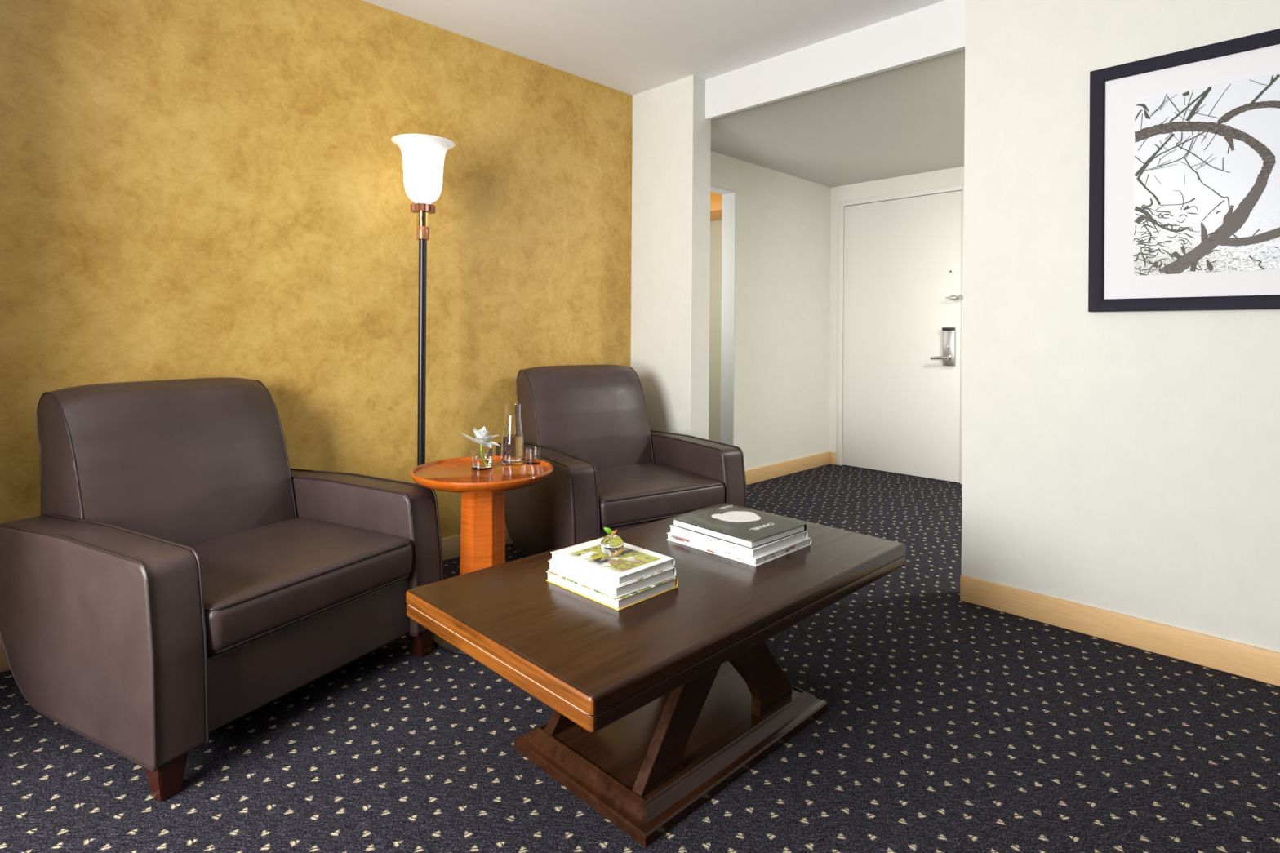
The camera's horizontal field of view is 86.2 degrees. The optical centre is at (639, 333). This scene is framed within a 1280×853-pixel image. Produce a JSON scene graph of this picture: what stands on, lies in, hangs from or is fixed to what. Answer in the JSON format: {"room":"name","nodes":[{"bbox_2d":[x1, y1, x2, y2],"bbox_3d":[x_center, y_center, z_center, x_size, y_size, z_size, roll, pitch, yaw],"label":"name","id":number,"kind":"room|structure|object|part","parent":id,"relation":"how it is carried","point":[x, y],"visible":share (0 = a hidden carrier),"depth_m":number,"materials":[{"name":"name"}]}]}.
{"room":"hotel room","nodes":[
{"label":"hotel room","id":0,"kind":"room"},
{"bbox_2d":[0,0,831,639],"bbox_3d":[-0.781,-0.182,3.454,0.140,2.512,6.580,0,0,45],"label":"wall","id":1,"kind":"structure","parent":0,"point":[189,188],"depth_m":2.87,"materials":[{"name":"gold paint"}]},
{"bbox_2d":[0,524,512,672],"bbox_3d":[-1.532,1.018,2.633,0.012,0.102,4.170,0,0,45],"label":"baseboard","id":2,"kind":"structure","parent":1,"relation":"attached to","point":[451,545],"depth_m":3.25,"materials":[{"name":"brown wood"}]},
{"bbox_2d":[710,184,736,445],"bbox_3d":[0.356,0.040,4.570,0.114,2.084,0.768,0,0,45],"label":"trim","id":3,"kind":"structure","parent":1,"relation":"attached to","point":[729,197],"depth_m":4.83,"materials":[{"name":"white paint"}]},
{"bbox_2d":[745,451,830,484],"bbox_3d":[1.130,1.037,5.267,0.014,0.102,1.301,0,0,45],"label":"baseboard","id":4,"kind":"structure","parent":1,"relation":"attached to","point":[775,470],"depth_m":5.25,"materials":[{"name":"brown wood"}]},
{"bbox_2d":[0,463,1279,852],"bbox_3d":[0.727,1.115,2.009,6.800,0.060,6.880,0,0,45],"label":"floor","id":5,"kind":"structure","parent":0,"point":[949,724],"depth_m":1.75,"materials":[{"name":"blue carpet"}]},
{"bbox_2d":[0,377,443,801],"bbox_3d":[-1.268,0.615,2.128,0.908,0.911,0.896,0,0,28],"label":"leather armchair","id":6,"kind":"object","parent":5,"relation":"on","point":[175,580],"visible":0.99,"depth_m":1.93,"materials":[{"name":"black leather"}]},
{"bbox_3d":[-1.431,0.752,1.776,0.855,0.469,0.121,0,0,28],"label":"arm","id":7,"kind":"part","parent":6,"relation":"part of","materials":[{"name":"brown leather"}]},
{"bbox_3d":[-1.507,0.473,2.256,0.361,0.630,0.644,0,0,28],"label":"backrest","id":8,"kind":"part","parent":6,"relation":"part of","materials":[{"name":"brown leather"}]},
{"bbox_3d":[-1.105,1.019,1.592,0.071,0.107,0.071,0,0,28],"label":"leg","id":9,"kind":"part","parent":6,"relation":"part of","materials":[{"name":"brown wood"}]},
{"bbox_2d":[186,517,412,652],"bbox_3d":[-1.127,0.716,2.053,0.576,0.133,0.647,0,0,28],"label":"seat cushion","id":10,"kind":"object","parent":6,"relation":"on","point":[264,578],"depth_m":1.97,"materials":[{"name":"brown leather"}]},
{"bbox_3d":[-1.262,0.878,2.124,0.821,0.188,0.652,0,0,28],"label":"seat","id":11,"kind":"part","parent":6,"relation":"part of","materials":[{"name":"brown leather"}]},
{"bbox_3d":[-1.068,0.755,2.460,0.855,0.469,0.121,0,0,28],"label":"arm","id":12,"kind":"part","parent":6,"relation":"part of","materials":[{"name":"brown leather"}]},
{"bbox_3d":[-0.734,1.021,2.291,0.071,0.107,0.071,0,0,28],"label":"leg","id":13,"kind":"part","parent":6,"relation":"part of","materials":[{"name":"brown wood"}]},
{"bbox_2d":[391,133,454,579],"bbox_3d":[-0.921,0.133,2.885,0.284,1.881,0.284,0,0,45],"label":"floor lamp","id":14,"kind":"object","parent":5,"relation":"on","point":[423,155],"visible":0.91,"depth_m":2.86,"materials":[{"name":"grey"}]},
{"bbox_2d":[416,211,429,226],"bbox_3d":[-0.916,-0.481,2.884,0.053,0.062,0.053,0,0,45],"label":"socket","id":15,"kind":"object","parent":14,"relation":"attached to","point":[422,217],"depth_m":2.86,"materials":[{"name":"gold metal"}]},
{"bbox_3d":[-0.915,-0.674,2.885,0.257,0.266,0.257,0,0,45],"label":"lamp shade","id":16,"kind":"part","parent":14,"relation":"part of","materials":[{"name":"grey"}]},
{"bbox_2d":[409,455,553,655],"bbox_3d":[-0.564,0.779,2.451,0.500,0.594,0.500,0,0,45],"label":"side table","id":17,"kind":"object","parent":5,"relation":"on","point":[482,533],"visible":0.68,"depth_m":2.38,"materials":[{"name":"brown wood"}]},
{"bbox_2d":[471,448,492,470],"bbox_3d":[-0.578,0.459,2.498,0.074,0.070,0.074,0,0,45],"label":"flower vase","id":18,"kind":"object","parent":17,"relation":"on","point":[481,460],"visible":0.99,"depth_m":2.47,"materials":[{"name":"clear glass"}]},
{"bbox_2d":[461,426,500,451],"bbox_3d":[-0.583,0.412,2.498,0.140,0.143,0.093,0,0,-15],"label":"flower","id":19,"kind":"object","parent":18,"relation":"in","point":[482,436],"visible":0.96,"depth_m":2.48,"materials":[{"name":"white plant"}]},
{"bbox_2d":[500,403,524,465],"bbox_3d":[-0.485,0.382,2.610,0.090,0.224,0.090,0,0,45],"label":"carafe","id":20,"kind":"object","parent":17,"relation":"on","point":[513,453],"visible":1,"depth_m":2.58,"materials":[{"name":"clear glass"}]},
{"bbox_2d":[525,446,541,464],"bbox_3d":[-0.407,0.465,2.605,0.058,0.060,0.058,0,0,45],"label":"water glass","id":21,"kind":"object","parent":17,"relation":"on","point":[532,453],"visible":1,"depth_m":2.58,"materials":[{"name":"clear glass"}]},
{"bbox_2d":[495,364,747,556],"bbox_3d":[-0.120,0.624,3.279,0.896,0.911,0.908,0,0,-33],"label":"leather armchair","id":22,"kind":"object","parent":5,"relation":"on","point":[614,472],"visible":0.82,"depth_m":3.22,"materials":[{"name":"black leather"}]},
{"bbox_3d":[-0.435,0.759,3.052,0.121,0.469,0.855,0,0,-33],"label":"arm","id":23,"kind":"part","parent":22,"relation":"part of","materials":[{"name":"brown leather"}]},
{"bbox_3d":[-0.265,0.482,3.508,0.644,0.630,0.361,0,0,-33],"label":"backrest","id":24,"kind":"part","parent":22,"relation":"part of","materials":[{"name":"brown leather"}]},
{"bbox_3d":[-0.116,0.886,3.271,0.652,0.188,0.821,0,0,-33],"label":"seat","id":25,"kind":"part","parent":22,"relation":"part of","materials":[{"name":"brown leather"}]},
{"bbox_2d":[595,462,724,526],"bbox_3d":[-0.034,0.723,3.144,0.647,0.133,0.576,0,0,-33],"label":"seat cushion","id":26,"kind":"object","parent":22,"relation":"on","point":[628,494],"depth_m":2.96,"materials":[{"name":"brown leather"}]},
{"bbox_3d":[0.218,0.764,3.469,0.121,0.469,0.855,0,0,-33],"label":"arm","id":27,"kind":"part","parent":22,"relation":"part of","materials":[{"name":"brown leather"}]},
{"bbox_2d":[405,502,905,848],"bbox_3d":[0.115,0.858,1.886,0.705,0.445,1.270,0,0,45],"label":"coffee table","id":28,"kind":"object","parent":5,"relation":"on","point":[661,703],"visible":0.84,"depth_m":1.62,"materials":[{"name":"brown wood"}]},
{"bbox_3d":[-0.020,0.864,1.965,0.030,0.328,0.613,0,0,45],"label":"trestle leg","id":29,"kind":"part","parent":28,"relation":"part of","materials":[{"name":"brown wood"}]},
{"bbox_2d":[546,570,678,610],"bbox_3d":[-0.072,0.622,1.731,0.267,0.024,0.209,0,0,44],"label":"book","id":30,"kind":"object","parent":28,"relation":"on","point":[626,601],"visible":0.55,"depth_m":1.64,"materials":[{"name":"white paper"}]},
{"bbox_2d":[547,560,676,598],"bbox_3d":[-0.072,0.598,1.737,0.205,0.024,0.260,0,0,-45],"label":"book","id":31,"kind":"object","parent":30,"relation":"on","point":[609,588],"visible":0.52,"depth_m":1.65,"materials":[{"name":"white paper"}]},
{"bbox_2d":[550,537,675,586],"bbox_3d":[-0.071,0.575,1.744,0.256,0.020,0.197,0,0,45],"label":"book","id":32,"kind":"object","parent":31,"relation":"on","point":[634,562],"visible":0.76,"depth_m":1.70,"materials":[{"name":"white paper"}]},
{"bbox_2d":[600,527,623,556],"bbox_3d":[-0.071,0.528,1.738,0.061,0.069,0.061,0,0,45],"label":"apple","id":33,"kind":"object","parent":32,"relation":"on","point":[611,544],"visible":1,"depth_m":1.72,"materials":[{"name":"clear glass"}]},
{"bbox_3d":[0.208,0.866,1.738,0.030,0.328,0.613,0,0,45],"label":"trestle leg","id":34,"kind":"part","parent":28,"relation":"part of","materials":[{"name":"brown wood"}]},
{"bbox_2d":[666,532,811,566],"bbox_3d":[0.300,0.626,2.085,0.285,0.022,0.334,0,0,-45],"label":"book","id":35,"kind":"object","parent":28,"relation":"on","point":[775,554],"visible":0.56,"depth_m":1.97,"materials":[{"name":"white paper"}]},
{"bbox_2d":[669,524,808,558],"bbox_3d":[0.298,0.604,2.079,0.271,0.024,0.318,0,0,-44],"label":"book","id":36,"kind":"object","parent":35,"relation":"on","point":[763,549],"visible":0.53,"depth_m":1.97,"materials":[{"name":"white paper"}]},
{"bbox_2d":[672,505,806,548],"bbox_3d":[0.301,0.582,2.079,0.266,0.021,0.306,0,0,-43],"label":"book","id":37,"kind":"object","parent":36,"relation":"on","point":[746,528],"visible":1,"depth_m":2.04,"materials":[{"name":"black paper"}]},
{"bbox_2d":[711,511,760,522],"bbox_3d":[0.307,0.571,2.133,0.141,0.001,0.134,0,0,-43],"label":"flower picture","id":38,"kind":"object","parent":37,"relation":"on","point":[720,516],"depth_m":2.13},
{"bbox_2d":[362,0,943,95],"bbox_3d":[0.329,-1.470,0.739,5.595,0.080,4.496,0,0,45],"label":"ceiling","id":39,"kind":"structure","parent":0,"point":[632,47],"depth_m":3.20,"materials":[{"name":"paint"}]},
{"bbox_2d":[631,74,711,439],"bbox_3d":[0.129,-0.175,4.040,0.599,2.512,0.156,0,0,45],"label":"wall","id":40,"kind":"structure","parent":0,"point":[671,146],"depth_m":3.88,"materials":[{"name":"white paint"}]},
{"bbox_2d":[708,219,721,442],"bbox_3d":[0.033,-0.085,5.219,1.269,2.330,1.570,0,0,45],"label":"wall","id":41,"kind":"structure","parent":0,"point":[715,279],"depth_m":5.45,"materials":[{"name":"beige paint"}]},
{"bbox_2d":[710,191,722,221],"bbox_3d":[0.543,-0.994,5.264,0.617,0.185,0.345,0,0,45],"label":"trim","id":42,"kind":"structure","parent":41,"relation":"attached to","point":[716,199],"depth_m":5.03,"materials":[{"name":"orange wood"}]},
{"bbox_2d":[705,0,965,119],"bbox_3d":[0.982,-1.315,3.257,1.744,0.221,0.030,0,0,45],"label":"wall header","id":43,"kind":"structure","parent":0,"point":[936,29],"depth_m":3.25,"materials":[{"name":"white paint"}]},
{"bbox_2d":[711,48,964,187],"bbox_3d":[1.702,-1.270,4.237,4.795,0.095,2.373,0,0,45],"label":"ceiling","id":44,"kind":"structure","parent":0,"point":[909,119],"depth_m":4.09,"materials":[{"name":"paint"}]},
{"bbox_2d":[829,166,964,464],"bbox_3d":[2.844,-0.065,4.566,3.631,2.330,0.120,0,0,45],"label":"wall","id":45,"kind":"structure","parent":0,"point":[955,175],"depth_m":5.68,"materials":[{"name":"paint"}]},
{"bbox_2d":[829,451,835,464],"bbox_3d":[1.608,1.040,5.700,0.050,0.102,0.012,0,0,45],"label":"baseboard","id":46,"kind":"structure","parent":45,"relation":"attached to","point":[833,455],"depth_m":5.69,"materials":[{"name":"brown wood"}]},
{"bbox_2d":[836,182,964,484],"bbox_3d":[2.003,-0.001,5.308,1.037,2.191,0.119,0,0,45],"label":"door","id":47,"kind":"structure","parent":45,"relation":"in","point":[900,256],"depth_m":5.30,"materials":[{"name":"paint"}]},
{"bbox_3d":[2.218,0.178,5.046,0.135,0.033,0.054,0,0,45],"label":"lever handle","id":48,"kind":"part","parent":47,"relation":"part of","materials":[{"name":"silver metal"}]},
{"bbox_3d":[2.277,0.099,5.034,0.088,0.278,0.026,0,0,45],"label":"lock plate","id":49,"kind":"part","parent":47,"relation":"part of","materials":[{"name":"silver metal"}]},
{"bbox_2d":[961,0,1279,653],"bbox_3d":[2.591,-0.158,1.631,3.442,2.512,0.140,0,0,45],"label":"wall","id":50,"kind":"structure","parent":0,"point":[1127,463],"depth_m":2.49,"materials":[{"name":"white paint"}]},
{"bbox_2d":[960,574,1279,686],"bbox_3d":[2.528,1.047,1.577,3.442,0.102,0.012,0,0,45],"label":"baseboard","id":51,"kind":"structure","parent":50,"relation":"attached to","point":[1257,664],"depth_m":2.38,"materials":[{"name":"brown wood"}]},
{"bbox_2d":[1088,28,1279,311],"bbox_3d":[2.096,-0.509,2.009,1.320,0.868,0.025,0,0,45],"label":"framed picture","id":52,"kind":"object","parent":50,"relation":"attached to","point":[1184,145],"visible":1,"depth_m":2.28,"materials":[{"name":"black"}]},
{"bbox_2d":[1133,71,1279,275],"bbox_3d":[2.097,-0.506,2.010,1.056,0.614,0.005,0,0,45],"label":"photograph","id":53,"kind":"object","parent":52,"relation":"attached to","point":[1206,153],"depth_m":2.24,"materials":[{"name":"paper"}]}
]}

